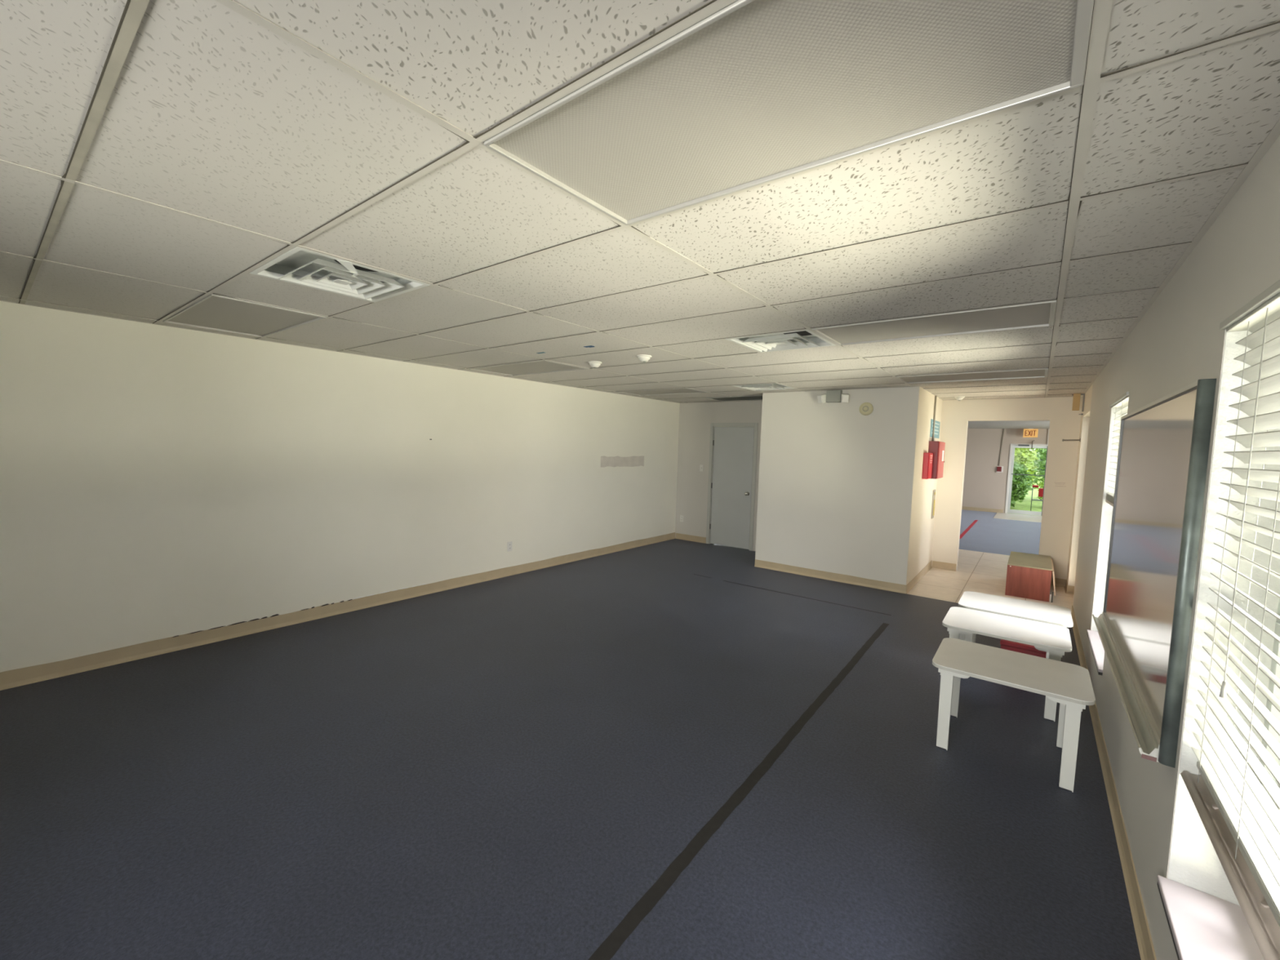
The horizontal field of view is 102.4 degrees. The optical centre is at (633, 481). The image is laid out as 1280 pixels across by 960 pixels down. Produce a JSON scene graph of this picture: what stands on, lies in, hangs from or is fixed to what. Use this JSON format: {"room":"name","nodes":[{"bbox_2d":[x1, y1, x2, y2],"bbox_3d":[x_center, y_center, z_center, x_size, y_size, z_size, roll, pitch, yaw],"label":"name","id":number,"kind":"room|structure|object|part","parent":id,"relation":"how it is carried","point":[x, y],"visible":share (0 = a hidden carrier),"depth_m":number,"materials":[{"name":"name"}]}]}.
{"room":"classroom","nodes":[
{"label":"classroom","id":0,"kind":"room"},
{"bbox_2d":[0,301,679,672],"bbox_3d":[-2.450,-0.091,5.135,0.154,2.602,10.562,5,5,38],"label":"wall","id":1,"kind":"structure","parent":0,"point":[157,482],"depth_m":4.22,"materials":[{"name":"paint"}]},
{"bbox_2d":[0,532,675,690],"bbox_3d":[-2.422,1.153,5.172,0.016,0.119,10.262,5,5,38],"label":"baseboard","id":2,"kind":"structure","parent":1,"relation":"attached to","point":[36,673],"depth_m":4.30,"materials":[{"name":"plastic"}]},
{"bbox_2d":[506,541,512,551],"bbox_3d":[-1.519,0.797,6.296,0.010,0.116,0.072,5,5,38],"label":"wall outlet","id":3,"kind":"object","parent":1,"relation":"attached to","point":[509,544],"visible":1,"depth_m":6.29,"materials":[{"name":"white plastic"}]},
{"bbox_2d":[0,538,1141,959],"bbox_3d":[-0.291,1.453,3.483,5.782,0.120,10.512,5,5,38],"label":"floor","id":4,"kind":"structure","parent":0,"point":[504,768],"depth_m":2.45,"materials":[{"name":"blue carpet"}]},
{"bbox_2d":[587,622,888,959],"bbox_3d":[1.031,1.455,3.132,0.102,0.001,4.590,5,5,38],"label":"floor stripe","id":5,"kind":"object","parent":4,"relation":"on","point":[610,946],"visible":1,"depth_m":2.20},
{"bbox_2d":[723,580,891,615],"bbox_3d":[1.855,1.293,5.792,1.900,0.001,0.018,5,5,38],"label":"tape","id":6,"kind":"object","parent":4,"relation":"on","point":[723,580],"visible":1,"depth_m":5.70,"materials":[{"name":"black"}]},
{"bbox_2d":[942,606,1071,721],"bbox_3d":[2.541,1.229,3.553,0.690,0.480,0.544,5,5,38],"label":"bench","id":7,"kind":"object","parent":4,"relation":"on","point":[960,622],"visible":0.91,"depth_m":3.46,"materials":[{"name":"paint"}]},
{"bbox_3d":[2.191,1.246,3.540,0.058,0.428,0.022,5,5,38],"label":"leg","id":8,"kind":"part","parent":7,"relation":"part of","materials":[{"name":"paint"}]},
{"bbox_3d":[2.470,1.229,3.897,0.058,0.428,0.022,5,5,38],"label":"leg","id":9,"kind":"part","parent":7,"relation":"part of","materials":[{"name":"paint"}]},
{"bbox_3d":[2.611,1.281,3.212,0.058,0.428,0.022,5,5,38],"label":"leg","id":10,"kind":"part","parent":7,"relation":"part of","materials":[{"name":"paint"}]},
{"bbox_2d":[932,637,1095,792],"bbox_3d":[2.082,1.263,2.881,0.690,0.480,0.544,5,5,38],"label":"bench","id":11,"kind":"object","parent":4,"relation":"on","point":[1068,685],"visible":1,"depth_m":2.81,"materials":[{"name":"laminate"}]},
{"bbox_3d":[1.732,1.280,2.869,0.058,0.428,0.022,5,5,38],"label":"leg","id":12,"kind":"part","parent":11,"relation":"part of","materials":[{"name":"paint"}]},
{"bbox_3d":[2.012,1.263,3.226,0.058,0.428,0.022,5,5,38],"label":"leg","id":13,"kind":"part","parent":11,"relation":"part of","materials":[{"name":"paint"}]},
{"bbox_3d":[2.432,1.298,2.898,0.058,0.428,0.022,5,5,38],"label":"leg","id":14,"kind":"part","parent":11,"relation":"part of","materials":[{"name":"paint"}]},
{"bbox_3d":[2.152,1.315,2.541,0.058,0.428,0.022,5,5,38],"label":"leg","id":15,"kind":"part","parent":11,"relation":"part of","materials":[{"name":"paint"}]},
{"bbox_2d":[958,591,1073,643],"bbox_3d":[2.941,1.208,4.014,0.690,0.480,0.544,5,5,38],"label":"table","id":16,"kind":"object","parent":4,"relation":"on","point":[1009,606],"visible":0.73,"depth_m":3.95,"materials":[{"name":"paint"}]},
{"bbox_3d":[2.590,1.225,4.001,0.058,0.428,0.022,5,5,38],"label":"leg","id":17,"kind":"part","parent":16,"relation":"part of","materials":[{"name":"paint"}]},
{"bbox_3d":[2.870,1.208,4.358,0.058,0.428,0.022,5,5,38],"label":"leg","id":18,"kind":"part","parent":16,"relation":"part of","materials":[{"name":"paint"}]},
{"bbox_2d":[1000,639,1046,657],"bbox_3d":[3.013,1.333,3.944,0.335,0.245,0.350,5,5,38],"label":"storage box","id":19,"kind":"object","parent":4,"relation":"on","point":[1005,644],"visible":0.22,"depth_m":3.83,"materials":[{"name":"red plastic"}]},
{"bbox_2d":[0,0,1279,403],"bbox_3d":[0.018,-1.036,3.675,5.405,0.030,11.080,5,5,38],"label":"ceiling","id":20,"kind":"structure","parent":0,"point":[156,155],"depth_m":1.61,"materials":[{"name":"tile"}]},
{"bbox_2d":[162,293,327,337],"bbox_3d":[-2.613,-1.083,3.427,1.193,0.018,0.586,5,5,38],"label":"recessed light","id":21,"kind":"object","parent":20,"relation":"in","point":[212,312],"visible":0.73,"depth_m":3.40,"materials":[{"name":"white plastic"}]},
{"bbox_2d":[248,246,430,302],"bbox_3d":[-1.412,-1.008,2.488,0.589,0.093,0.586,5,5,38],"label":"ceiling vent","id":22,"kind":"object","parent":20,"relation":"in","point":[297,265],"visible":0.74,"depth_m":2.50,"materials":[{"name":"metal"}]},
{"bbox_2d":[469,360,588,376],"bbox_3d":[-1.110,-1.173,5.344,1.193,0.018,0.586,5,5,38],"label":"recessed light","id":23,"kind":"object","parent":20,"relation":"in","point":[540,366],"visible":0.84,"depth_m":5.36,"materials":[{"name":"white plastic"}]},
{"bbox_2d":[588,360,601,368],"bbox_3d":[-0.365,-1.088,4.812,0.126,0.056,0.126,5,5,38],"label":"smoke detector","id":24,"kind":"object","parent":20,"relation":"attached to","point":[594,364],"visible":1,"depth_m":4.78,"materials":[{"name":"white plastic"}]},
{"bbox_2d":[636,354,651,362],"bbox_3d":[0.086,-1.045,4.397,0.126,0.056,0.126,5,5,38],"label":"smoke detector","id":25,"kind":"object","parent":20,"relation":"attached to","point":[642,357],"visible":1,"depth_m":4.36,"materials":[{"name":"white plastic"}]},
{"bbox_2d":[617,387,708,395],"bbox_3d":[0.394,-1.264,7.262,1.193,0.018,0.586,5,5,38],"label":"recessed light","id":26,"kind":"object","parent":20,"relation":"in","point":[682,390],"visible":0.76,"depth_m":7.30,"materials":[{"name":"white plastic"}]},
{"bbox_2d":[623,388,701,395],"bbox_3d":[0.389,-1.270,7.265,1.161,0.004,0.566,5,5,38],"label":"diffuser","id":27,"kind":"object","parent":26,"relation":"attached to","point":[667,391],"depth_m":7.30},
{"bbox_2d":[704,395,762,400],"bbox_3d":[1.642,-1.262,7.827,0.971,0.006,0.570,5,5,38],"label":"recessed light","id":28,"kind":"object","parent":20,"relation":"in","point":[759,397],"visible":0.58,"depth_m":7.85,"materials":[{"name":"grey paint"}]},
{"bbox_2d":[731,382,795,391],"bbox_3d":[1.594,-1.189,6.325,0.586,0.093,0.586,5,5,38],"label":"ceiling vent","id":29,"kind":"object","parent":20,"relation":"in","point":[774,386],"visible":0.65,"depth_m":6.30,"materials":[{"name":"metal"}]},
{"bbox_2d":[724,329,835,352],"bbox_3d":[1.049,-1.018,3.659,0.586,0.093,0.586,5,5,38],"label":"ceiling vent","id":30,"kind":"object","parent":20,"relation":"in","point":[802,339],"visible":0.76,"depth_m":3.69,"materials":[{"name":"metal"}]},
{"bbox_2d":[484,0,1093,225],"bbox_3d":[0.265,-0.842,1.182,1.193,0.018,0.586,5,5,38],"label":"recessed light","id":31,"kind":"object","parent":20,"relation":"in","point":[753,93],"visible":1,"depth_m":1.10,"materials":[{"name":"white plastic"}]},
{"bbox_2d":[812,300,1057,345],"bbox_3d":[1.768,-0.933,3.099,1.193,0.018,0.586,5,5,38],"label":"recessed light","id":32,"kind":"object","parent":20,"relation":"in","point":[1040,314],"visible":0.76,"depth_m":3.06,"materials":[{"name":"white plastic"}]},
{"bbox_2d":[954,395,964,400],"bbox_3d":[4.296,-1.091,6.791,0.115,0.056,0.115,5,5,38],"label":"smoke detector","id":33,"kind":"object","parent":20,"relation":"attached to","point":[957,397],"visible":1,"depth_m":6.76,"materials":[{"name":"white plastic"}]},
{"bbox_2d":[895,368,1048,383],"bbox_3d":[3.272,-1.024,5.017,1.193,0.018,0.586,5,5,38],"label":"recessed light","id":34,"kind":"object","parent":20,"relation":"in","point":[1031,373],"visible":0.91,"depth_m":5.02,"materials":[{"name":"white plastic"}]},
{"bbox_2d":[1071,393,1080,410],"bbox_3d":[5.250,-0.941,6.107,0.064,0.197,0.040,5,5,38],"label":"wooden bracket","id":35,"kind":"object","parent":20,"relation":"hanging from","point":[1076,400],"visible":1,"depth_m":6.09,"materials":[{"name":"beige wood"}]},
{"bbox_2d":[1071,393,1084,411],"bbox_3d":[5.281,-0.932,6.099,0.149,0.212,0.034,5,5,38],"label":"track","id":36,"kind":"object","parent":20,"relation":"attached to","point":[1083,394],"visible":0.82,"depth_m":6.07,"materials":[{"name":"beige metal"}]},
{"bbox_2d":[675,400,762,551],"bbox_3d":[1.605,-0.213,8.570,2.002,2.602,0.150,5,5,38],"label":"wall","id":37,"kind":"structure","parent":0,"point":[695,419],"depth_m":8.86,"materials":[{"name":"grey paint"}]},
{"bbox_2d":[680,515,684,521],"bbox_3d":[0.845,0.659,9.105,0.072,0.116,0.010,5,5,38],"label":"wall outlet","id":38,"kind":"object","parent":37,"relation":"attached to","point":[682,517],"visible":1,"depth_m":9.10,"materials":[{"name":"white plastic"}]},
{"bbox_2d":[675,533,706,543],"bbox_3d":[0.986,0.993,9.007,0.618,0.100,0.016,5,5,38],"label":"baseboard","id":39,"kind":"structure","parent":37,"relation":"attached to","point":[681,536],"depth_m":9.00,"materials":[{"name":"plastic"}]},
{"bbox_2d":[699,464,703,471],"bbox_3d":[1.156,-0.229,8.816,0.072,0.116,0.016,5,5,38],"label":"light switch","id":40,"kind":"object","parent":37,"relation":"attached to","point":[701,466],"visible":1,"depth_m":8.81,"materials":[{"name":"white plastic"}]},
{"bbox_2d":[706,422,758,551],"bbox_3d":[1.630,0.066,8.521,0.854,2.052,0.217,5,5,38],"label":"door","id":41,"kind":"structure","parent":37,"relation":"in","point":[733,446],"depth_m":8.48,"materials":[{"name":"grey paint"}]},
{"bbox_2d":[755,386,919,585],"bbox_3d":[2.830,-0.067,6.978,1.898,2.602,1.155,5,5,38],"label":"wall","id":42,"kind":"structure","parent":0,"point":[835,482],"depth_m":6.45,"materials":[{"name":"paint"}]},
{"bbox_2d":[754,559,906,593],"bbox_3d":[2.435,1.202,6.603,1.905,0.102,0.016,5,5,38],"label":"baseboard","id":43,"kind":"structure","parent":42,"relation":"attached to","point":[898,588],"depth_m":6.53,"materials":[{"name":"plastic"}]},
{"bbox_2d":[817,390,848,403],"bbox_3d":[2.480,-1.051,6.398,0.388,0.158,0.125,5,5,38],"label":"emergency light","id":44,"kind":"object","parent":42,"relation":"attached to","point":[831,396],"visible":1,"depth_m":6.38,"materials":[{"name":"grey plastic"}]},
{"bbox_2d":[859,402,873,415],"bbox_3d":[2.796,-0.875,6.203,0.156,0.156,0.046,5,5,38],"label":"fire alarm","id":45,"kind":"object","parent":42,"relation":"attached to","point":[865,408],"visible":1,"depth_m":6.19,"materials":[{"name":"beige plastic"}]},
{"bbox_2d":[906,386,942,584],"bbox_3d":[3.782,-0.022,6.737,0.100,2.602,1.939,5,5,38],"label":"wall","id":46,"kind":"structure","parent":0,"point":[922,523],"depth_m":6.42,"materials":[{"name":"beige paint"}]},
{"bbox_2d":[905,560,932,593],"bbox_3d":[3.751,1.230,6.737,0.016,0.103,1.829,5,5,38],"label":"baseboard","id":47,"kind":"structure","parent":46,"relation":"attached to","point":[913,583],"depth_m":6.62,"materials":[{"name":"plastic"}]},
{"bbox_2d":[921,453,933,479],"bbox_3d":[3.678,-0.195,6.447,0.070,0.325,0.250,5,5,38],"label":"fire alarm box","id":48,"kind":"object","parent":46,"relation":"attached to","point":[927,457],"visible":1,"depth_m":6.36,"materials":[{"name":"red metal"}]},
{"bbox_3d":[3.701,-0.193,6.429,0.010,0.315,0.240,5,5,38],"label":"box door","id":49,"kind":"part","parent":48,"relation":"part of","materials":[{"name":"red metal"}]},
{"bbox_2d":[931,489,935,518],"bbox_3d":[4.200,0.319,7.213,0.020,0.400,0.160,5,5,38],"label":"wall plate","id":50,"kind":"object","parent":46,"relation":"attached to","point":[934,491],"visible":1,"depth_m":7.18,"materials":[{"name":"beige paint"}]},
{"bbox_2d":[932,395,937,440],"bbox_3d":[3.946,-0.824,6.760,0.022,0.597,0.022,5,5,38],"label":"conduit","id":51,"kind":"object","parent":46,"relation":"attached to","point":[935,397],"visible":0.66,"depth_m":6.75,"materials":[{"name":"grey metal"}]},
{"bbox_2d":[929,418,940,438],"bbox_3d":[4.058,-0.704,6.933,0.005,0.230,0.760,5,5,38],"label":"poster","id":52,"kind":"object","parent":46,"relation":"attached to","point":[936,434],"visible":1,"depth_m":6.95,"materials":[{"name":"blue paper"}]},
{"bbox_2d":[928,440,945,479],"bbox_3d":[3.990,-0.282,6.783,0.136,0.483,0.490,5,5,38],"label":"fire extinguisher cabinet","id":53,"kind":"object","parent":46,"relation":"attached to","point":[936,447],"visible":0.94,"depth_m":6.60,"materials":[{"name":"red metal"}]},
{"bbox_3d":[4.028,-0.279,6.753,0.012,0.473,0.480,5,5,38],"label":"cabinet door","id":54,"kind":"part","parent":53,"relation":"part of","materials":[{"name":"red metal"}]},
{"bbox_2d":[906,549,1073,612],"bbox_3d":[4.649,1.327,7.323,7.500,0.120,3.848,5,5,38],"label":"floor tiles","id":55,"kind":"structure","parent":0,"point":[982,572],"depth_m":6.68,"materials":[{"name":"beige tile"}]},
{"bbox_2d":[1004,551,1055,602],"bbox_3d":[4.890,1.154,6.334,0.461,0.378,1.004,5,5,38],"label":"base cabinet","id":56,"kind":"object","parent":55,"relation":"on","point":[1028,575],"visible":1,"depth_m":5.99,"materials":[{"name":"brown wood"}]},
{"bbox_3d":[4.567,1.178,5.966,0.407,0.362,0.018,5,5,38],"label":"panel","id":57,"kind":"part","parent":56,"relation":"part of","materials":[{"name":"brown wood"}]},
{"bbox_2d":[959,509,1041,555],"bbox_3d":[8.209,1.112,11.864,7.500,0.120,7.700,5,5,38],"label":"floor","id":58,"kind":"structure","parent":0,"point":[988,534],"depth_m":10.72,"materials":[{"name":"carpet"}]},
{"bbox_2d":[960,520,977,538],"bbox_3d":[7.544,1.052,11.588,0.065,0.001,3.750,5,5,38],"label":"tape","id":59,"kind":"object","parent":58,"relation":"on","point":[971,525],"visible":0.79,"depth_m":11.38,"materials":[{"name":"red plastic"}]},
{"bbox_2d":[961,428,1048,512],"bbox_3d":[10.629,-0.394,14.886,7.600,2.602,0.150,5,5,38],"label":"wall","id":60,"kind":"structure","parent":0,"point":[984,486],"depth_m":15.01,"materials":[{"name":"beige paint"}]},
{"bbox_2d":[961,506,1003,512],"bbox_3d":[9.133,0.739,16.007,3.820,0.100,0.016,5,5,38],"label":"baseboard","id":61,"kind":"structure","parent":60,"relation":"attached to","point":[993,510],"depth_m":15.14,"materials":[{"name":"plastic"}]},
{"bbox_2d":[995,466,1003,472],"bbox_3d":[10.541,-0.349,14.827,0.160,0.175,0.055,5,5,38],"label":"fire alarm strobe","id":62,"kind":"object","parent":60,"relation":"attached to","point":[999,468],"visible":1,"depth_m":14.81,"materials":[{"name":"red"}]},
{"bbox_2d":[998,428,1004,466],"bbox_3d":[10.565,-0.977,14.799,0.078,1.073,0.028,5,5,38],"label":"conduit","id":63,"kind":"object","parent":60,"relation":"attached to","point":[1003,428],"visible":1,"depth_m":14.79,"materials":[{"name":"grey metal"}]},
{"bbox_2d":[993,512,1041,522],"bbox_3d":[10.560,0.982,13.797,1.430,0.006,1.750,5,5,38],"label":"trim","id":64,"kind":"structure","parent":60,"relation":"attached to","point":[998,515],"depth_m":13.84,"materials":[{"name":"beige tile"}]},
{"bbox_2d":[1004,443,1048,515],"bbox_3d":[11.083,-0.050,14.470,0.930,2.000,0.170,5,5,38],"label":"door","id":65,"kind":"structure","parent":60,"relation":"in","point":[1007,510],"depth_m":14.65,"materials":[{"name":"white metal"}]},
{"bbox_2d":[931,396,1082,579],"bbox_3d":[5.062,0.004,6.890,1.731,2.602,0.121,5,5,38],"label":"wall","id":66,"kind":"structure","parent":0,"point":[1064,423],"depth_m":6.70,"materials":[{"name":"beige paint"}]},
{"bbox_2d":[932,560,1066,586],"bbox_3d":[4.902,1.247,6.989,1.488,0.100,0.016,5,5,38],"label":"baseboard","id":67,"kind":"structure","parent":66,"relation":"attached to","point":[940,565],"depth_m":7.30,"materials":[{"name":"plastic"}]},
{"bbox_2d":[967,420,1049,428],"bbox_3d":[7.699,-1.467,10.934,7.500,0.280,9.600,5,5,38],"label":"ceiling","id":68,"kind":"structure","parent":0,"point":[971,424],"depth_m":12.89,"materials":[{"name":"tile"}]},
{"bbox_2d":[1022,428,1038,437],"bbox_3d":[10.934,-1.337,14.187,0.320,0.247,0.064,5,5,38],"label":"exit sign","id":69,"kind":"object","parent":68,"relation":"hanging from","point":[1028,433],"visible":1,"depth_m":14.16,"materials":[{"name":"brown plastic"}]},
{"bbox_2d":[1066,135,1279,959],"bbox_3d":[2.201,0.262,2.025,0.227,2.602,11.080,5,5,38],"label":"wall","id":70,"kind":"structure","parent":0,"point":[1179,342],"depth_m":1.86,"materials":[{"name":"grey paint"}]},
{"bbox_2d":[1064,579,1074,594],"bbox_3d":[5.390,1.306,6.360,0.093,0.100,0.375,5,5,38],"label":"baseboard","id":71,"kind":"structure","parent":70,"relation":"attached to","point":[1069,589],"depth_m":6.23,"materials":[{"name":"plastic"}]},
{"bbox_2d":[1062,438,1080,441],"bbox_3d":[5.293,-0.500,6.228,0.168,0.042,0.042,5,5,38],"label":"metal rod","id":72,"kind":"object","parent":70,"relation":"attached to","point":[1063,440],"visible":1,"depth_m":6.22,"materials":[{"name":"grey metal"}]},
{"bbox_2d":[1086,408,1120,675],"bbox_3d":[3.185,0.311,3.335,0.212,1.692,0.910,5,5,38],"label":"window","id":73,"kind":"structure","parent":70,"relation":"in","point":[1097,649],"depth_m":3.72,"materials":[{"name":"glass"}]},
{"bbox_3d":[3.145,1.137,3.405,0.172,0.034,0.910,5,5,38],"label":"sill","id":74,"kind":"part","parent":73,"relation":"part of","materials":[{"name":"laminate"}]},
{"bbox_2d":[1105,391,1128,506],"bbox_3d":[3.154,-0.184,3.340,0.078,0.702,0.904,5,5,38],"label":"window blind","id":75,"kind":"object","parent":73,"relation":"attached to","point":[1122,402],"visible":0.44,"depth_m":3.46,"materials":[{"name":"grey plastic"}]},
{"bbox_3d":[3.150,0.157,3.351,0.050,0.020,0.880,5,5,38],"label":"rail","id":76,"kind":"part","parent":75,"relation":"part of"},
{"bbox_3d":[3.351,-0.191,3.571,0.054,0.654,0.002,5,5,38],"label":"ladder cord","id":77,"kind":"part","parent":75,"relation":"part of","materials":[{"name":"grey plastic"}]},
{"bbox_3d":[3.142,-0.178,3.304,0.054,0.654,0.002,5,5,38],"label":"ladder cord","id":78,"kind":"part","parent":75,"relation":"part of","materials":[{"name":"white fabric"}]},
{"bbox_2d":[1071,605,1156,959],"bbox_3d":[1.620,1.528,1.613,0.016,0.102,9.620,5,5,38],"label":"baseboard","id":79,"kind":"structure","parent":70,"relation":"attached to","point":[1144,941],"depth_m":2.16,"materials":[{"name":"plastic"}]},
{"bbox_2d":[1092,378,1216,768],"bbox_3d":[2.186,0.256,2.254,0.080,1.183,1.778,5,5,38],"label":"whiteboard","id":80,"kind":"object","parent":70,"relation":"attached to","point":[1143,627],"visible":1,"depth_m":1.83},
{"bbox_3d":[2.749,0.215,2.934,0.034,1.131,0.012,5,5,38],"label":"frame","id":81,"kind":"part","parent":80,"relation":"part of","materials":[{"name":"grey"}]},
{"bbox_2d":[1092,612,1159,762],"bbox_3d":[2.176,0.817,2.302,0.080,0.056,1.757,5,5,38],"label":"marker tray","id":82,"kind":"object","parent":80,"relation":"on","point":[1145,731],"depth_m":1.98,"materials":[{"name":"metal"}]},
{"bbox_3d":[2.227,-0.322,2.208,0.034,0.021,1.758,5,5,38],"label":"frame","id":83,"kind":"part","parent":80,"relation":"part of","materials":[{"name":"grey"}]},
{"bbox_3d":[1.662,0.287,1.549,0.034,1.177,0.020,5,5,38],"label":"frame","id":84,"kind":"part","parent":80,"relation":"part of","materials":[{"name":"metal"}]},
{"bbox_2d":[1156,330,1279,959],"bbox_3d":[1.423,0.417,1.088,0.212,1.692,0.935,5,5,38],"label":"window","id":85,"kind":"structure","parent":70,"relation":"in","point":[1206,919],"depth_m":1.46,"materials":[{"name":"glass"}]},
{"bbox_3d":[1.383,1.243,1.158,0.172,0.034,0.935,5,5,38],"label":"sill","id":86,"kind":"part","parent":85,"relation":"part of","materials":[{"name":"laminate"}]},
{"bbox_2d":[1180,280,1279,959],"bbox_3d":[1.388,0.236,1.111,0.089,1.331,0.929,5,5,38],"label":"window blind","id":87,"kind":"object","parent":85,"relation":"attached to","point":[1241,821],"visible":1,"depth_m":1.23,"materials":[{"name":"grey plastic"}]},
{"bbox_3d":[1.371,0.874,1.151,0.065,0.052,0.919,5,5,38],"label":"rail","id":88,"kind":"part","parent":87,"relation":"part of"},
{"bbox_3d":[1.589,0.210,1.355,0.054,1.245,0.002,5,5,38],"label":"ladder cord","id":89,"kind":"part","parent":87,"relation":"part of","materials":[{"name":"white fabric"}]},
{"bbox_3d":[1.472,0.064,1.242,0.011,0.945,0.011,-1,5,-29],"label":"pull cord","id":90,"kind":"part","parent":87,"relation":"part of","materials":[{"name":"grey plastic"}]},
{"bbox_3d":[1.379,0.222,1.087,0.054,1.245,0.002,5,5,38],"label":"ladder cord","id":91,"kind":"part","parent":87,"relation":"part of","materials":[{"name":"grey plastic"}]},
{"bbox_3d":[1.491,0.412,1.035,0.004,1.590,0.855,5,5,38],"label":"glass","id":92,"kind":"part","parent":85,"relation":"part of","materials":[{"name":"glass"}]},
{"label":"outside","id":93,"kind":"structure","parent":0,"visible":0},
{"bbox_2d":[1009,484,1042,515],"bbox_3d":[17.939,0.620,23.063,28.000,0.100,21.650,5,5,38],"label":"ground","id":94,"kind":"structure","parent":93,"point":[1025,504],"depth_m":18.28,"materials":[{"name":"green plant"}]},
{"bbox_2d":[1010,461,1032,506],"bbox_3d":[11.988,0.037,16.578,1.424,1.636,1.398,5,5,38],"label":"leafy shrub","id":95,"kind":"object","parent":94,"relation":"on","point":[1020,488],"visible":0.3,"depth_m":16.14,"materials":[{"name":"green plant"}]},
{"bbox_2d":[1013,447,1038,498],"bbox_3d":[12.888,-0.618,17.848,1.797,2.832,1.865,5,5,38],"label":"leafy shrub","id":96,"kind":"object","parent":94,"relation":"on","point":[1023,455],"visible":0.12,"depth_m":17.24,"materials":[{"name":"green plant"}]},
{"bbox_2d":[1024,448,1046,495],"bbox_3d":[14.471,-1.427,19.672,3.151,4.253,3.206,5,5,38],"label":"leafy shrub","id":97,"kind":"object","parent":94,"relation":"on","point":[1038,463],"visible":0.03,"depth_m":18.79,"materials":[{"name":"green plant"}]},
{"bbox_2d":[1030,484,1043,511],"bbox_3d":[11.758,0.526,14.966,0.320,0.820,0.300,5,5,38],"label":"stand","id":98,"kind":"object","parent":94,"relation":"on","point":[1040,490],"visible":0.62,"depth_m":14.84,"materials":[{"name":"grey"}]},
{"bbox_2d":[1035,479,1044,499],"bbox_3d":[13.747,0.301,16.692,1.141,1.226,1.147,5,5,38],"label":"leafy shrub","id":99,"kind":"object","parent":94,"relation":"on","point":[1042,484],"visible":0.03,"depth_m":16.92,"materials":[{"name":"green plant"}]},
{"bbox_2d":[1036,448,1046,481],"bbox_3d":[16.783,-0.812,19.848,2.021,3.146,1.992,5,5,38],"label":"leafy shrub","id":100,"kind":"object","parent":94,"relation":"on","point":[1046,448],"visible":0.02,"depth_m":20.20,"materials":[{"name":"green plant"}]}
]}

